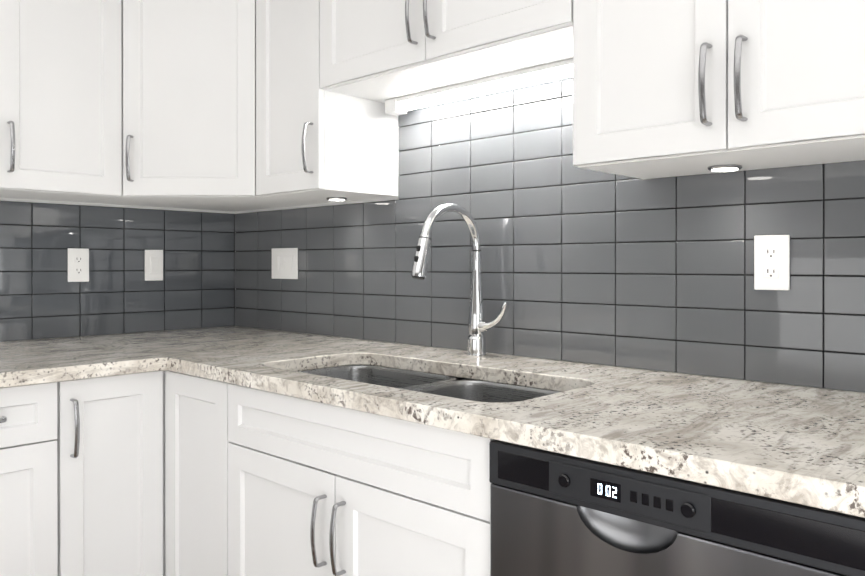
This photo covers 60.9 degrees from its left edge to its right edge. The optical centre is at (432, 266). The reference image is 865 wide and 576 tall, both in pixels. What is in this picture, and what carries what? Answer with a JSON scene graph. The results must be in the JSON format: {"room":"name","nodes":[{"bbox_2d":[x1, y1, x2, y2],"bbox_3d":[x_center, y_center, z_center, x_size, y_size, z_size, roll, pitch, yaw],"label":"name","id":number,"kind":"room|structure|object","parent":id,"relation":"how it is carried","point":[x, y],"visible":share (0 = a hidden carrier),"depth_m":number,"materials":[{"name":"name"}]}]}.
{"room":"kitchen","nodes":[
{"label":"kitchen","id":0,"kind":"room"},
{"bbox_2d":[0,198,234,341],"bbox_3d":[-2.308,-0.054,1.574,0.120,2.440,4.200,0,0,43],"label":"wall","id":1,"kind":"structure","parent":0,"point":[103,205],"depth_m":2.69,"materials":[{"name":"paint"}]},
{"bbox_2d":[0,0,121,201],"bbox_3d":[-1.359,-0.598,2.220,0.362,0.744,0.726,0,0,43],"label":"upper cabinet","id":2,"kind":"object","parent":1,"relation":"attached to","point":[60,100],"visible":1,"depth_m":2.26,"materials":[{"name":"white wood"}]},
{"bbox_2d":[0,201,234,341],"bbox_3d":[-1.487,0.016,2.345,0.009,0.464,1.950,0,0,43],"label":"backsplash","id":3,"kind":"structure","parent":1,"relation":"attached to","point":[41,297],"depth_m":2.68,"materials":[{"name":"tile"}]},
{"bbox_2d":[68,248,88,281],"bbox_3d":[-1.245,-0.004,2.588,0.008,0.117,0.072,0,0,43],"label":"duplex electrical outlet","id":4,"kind":"object","parent":3,"relation":"attached to","point":[78,264],"visible":1,"depth_m":2.58,"materials":[{"name":"white plastic"}]},
{"bbox_2d":[145,250,162,280],"bbox_3d":[-1.054,-0.005,2.788,0.011,0.117,0.072,0,0,43],"label":"light switch","id":5,"kind":"object","parent":3,"relation":"attached to","point":[153,265],"visible":1,"depth_m":2.79,"materials":[{"name":"white plastic"}]},
{"bbox_2d":[235,197,862,392],"bbox_3d":[1.065,-0.053,1.353,5.320,2.440,0.120,0,0,43],"label":"wall","id":6,"kind":"structure","parent":0,"point":[329,204],"depth_m":2.56,"materials":[{"name":"paint"}]},
{"bbox_2d":[83,0,332,211],"bbox_3d":[-0.798,-0.599,2.603,0.652,0.744,0.622,0,0,43],"label":"upper cabinet","id":7,"kind":"object","parent":6,"relation":"attached to","point":[188,104],"visible":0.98,"depth_m":2.38,"materials":[{"name":"white wood"}]},
{"bbox_2d":[256,0,398,201],"bbox_3d":[-0.352,-0.598,2.360,0.333,0.744,0.362,0,0,43],"label":"upper cabinet","id":8,"kind":"object","parent":6,"relation":"attached to","point":[315,141],"visible":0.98,"depth_m":2.26,"materials":[{"name":"white wood"}]},
{"bbox_2d":[326,197,346,200],"bbox_3d":[-0.315,-0.222,2.426,0.068,0.007,0.068,0,0,43],"label":"spotlight","id":9,"kind":"object","parent":8,"relation":"attached to","point":[336,198],"visible":0.98,"depth_m":2.40,"materials":[{"name":"silver metal"}]},
{"bbox_2d":[320,0,572,102],"bbox_3d":[0.081,-0.742,1.949,0.856,0.454,0.362,0,0,43],"label":"upper cabinet","id":10,"kind":"object","parent":6,"relation":"attached to","point":[382,51],"visible":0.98,"depth_m":1.88,"materials":[{"name":"white wood"}]},
{"bbox_2d":[385,59,572,115],"bbox_3d":[0.153,-0.493,2.030,0.783,0.042,0.052,0,0,43],"label":"led light","id":11,"kind":"object","parent":10,"relation":"attached to","point":[509,81],"visible":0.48,"depth_m":2.03,"materials":[{"name":"white plastic"}]},
{"bbox_2d":[234,77,864,392],"bbox_3d":[0.123,-0.138,2.155,2.590,0.774,0.009,0,0,43],"label":"backsplash","id":12,"kind":"structure","parent":6,"relation":"attached to","point":[581,265],"depth_m":1.93,"materials":[{"name":"tile"}]},
{"bbox_2d":[272,248,297,278],"bbox_3d":[-0.563,-0.011,2.792,0.165,0.117,0.011,0,0,43],"label":"light switch","id":13,"kind":"object","parent":12,"relation":"attached to","point":[284,263],"visible":1,"depth_m":2.78,"materials":[{"name":"white plastic"}]},
{"bbox_2d":[754,235,789,289],"bbox_3d":[0.725,-0.008,1.573,0.072,0.117,0.008,0,0,43],"label":"outlet","id":14,"kind":"object","parent":12,"relation":"attached to","point":[771,262],"visible":1,"depth_m":1.57,"materials":[{"name":"white plastic"}]},
{"bbox_2d":[573,0,864,178],"bbox_3d":[0.632,-0.589,1.420,0.669,0.758,0.352,0,0,43],"label":"upper cabinet","id":15,"kind":"object","parent":6,"relation":"attached to","point":[667,88],"visible":1,"depth_m":1.35,"materials":[{"name":"white wood"}]},
{"bbox_2d":[708,164,741,171],"bbox_3d":[0.614,-0.206,1.546,0.068,0.007,0.068,0,0,43],"label":"spotlight","id":16,"kind":"object","parent":15,"relation":"attached to","point":[722,168],"visible":1,"depth_m":1.53,"materials":[{"name":"silver metal"}]},
{"bbox_3d":[-0.380,1.200,-0.168,5.320,0.060,4.320,0,0,43],"label":"floor","id":17,"kind":"structure","parent":0,"visible":0},
{"bbox_2d":[0,382,57,575],"bbox_3d":[-1.323,0.726,1.942,0.757,0.878,0.392,0,0,43],"label":"base cabinet","id":18,"kind":"object","parent":17,"relation":"on","point":[28,486],"visible":1,"depth_m":1.80,"materials":[{"name":"white wood"}]},
{"bbox_2d":[55,371,164,575],"bbox_3d":[-0.864,0.725,2.425,0.757,0.878,0.936,0,0,43],"label":"base cabinet","id":19,"kind":"object","parent":17,"relation":"on","point":[110,439],"visible":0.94,"depth_m":1.96,"materials":[{"name":"white wood"}]},
{"bbox_2d":[0,337,155,387],"bbox_3d":[-1.454,0.268,1.820,0.777,0.036,1.230,0,0,43],"label":"countertop","id":20,"kind":"structure","parent":19,"relation":"on","point":[28,362],"depth_m":1.98,"materials":[{"name":"stone"}]},
{"bbox_2d":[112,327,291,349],"bbox_3d":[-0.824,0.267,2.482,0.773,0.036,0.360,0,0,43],"label":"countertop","id":21,"kind":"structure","parent":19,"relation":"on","point":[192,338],"depth_m":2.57,"materials":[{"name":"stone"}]},
{"bbox_2d":[80,326,864,517],"bbox_3d":[-0.132,0.268,1.907,2.577,0.036,0.717,0,0,43],"label":"countertop","id":22,"kind":"structure","parent":19,"relation":"on","point":[798,445],"depth_m":1.29,"materials":[{"name":"stone"}]},
{"bbox_2d":[298,365,558,402],"bbox_3d":[-0.044,0.387,1.747,0.846,0.200,0.401,0,0,43],"label":"sink","id":23,"kind":"object","parent":22,"relation":"in","point":[471,390],"visible":0.12,"depth_m":1.84,"materials":[{"name":"silver metal"}]},
{"bbox_2d":[411,203,508,355],"bbox_3d":[0.077,0.038,1.967,0.138,0.422,0.280,0,0,43],"label":"faucet","id":24,"kind":"object","parent":22,"relation":"on","point":[478,325],"visible":1,"depth_m":2.05,"materials":[{"name":"silver metal"}]},
{"bbox_2d":[165,371,228,575],"bbox_3d":[-0.409,0.725,2.186,0.343,0.878,0.658,0,0,43],"label":"base cabinet","id":25,"kind":"object","parent":17,"relation":"on","point":[196,475],"visible":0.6,"depth_m":1.95,"materials":[{"name":"white wood"}]},
{"bbox_2d":[228,377,493,575],"bbox_3d":[-0.006,0.726,1.778,0.880,0.878,0.695,0,0,43],"label":"base cabinet","id":26,"kind":"object","parent":17,"relation":"on","point":[318,489],"visible":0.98,"depth_m":1.50,"materials":[{"name":"white wood"}]},
{"bbox_2d":[523,374,864,441],"bbox_3d":[0.504,0.270,1.224,0.715,0.036,0.240,0,0,43],"label":"countertop","id":27,"kind":"structure","parent":26,"relation":"on","point":[798,415],"depth_m":1.34,"materials":[{"name":"stone"}]},
{"bbox_2d":[489,440,864,575],"bbox_3d":[0.518,0.730,1.241,0.612,0.873,0.602,0,0,43],"label":"dishwasher","id":28,"kind":"object","parent":17,"relation":"on","point":[555,514],"visible":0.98,"depth_m":1.05,"materials":[{"name":"metal"}]}
]}

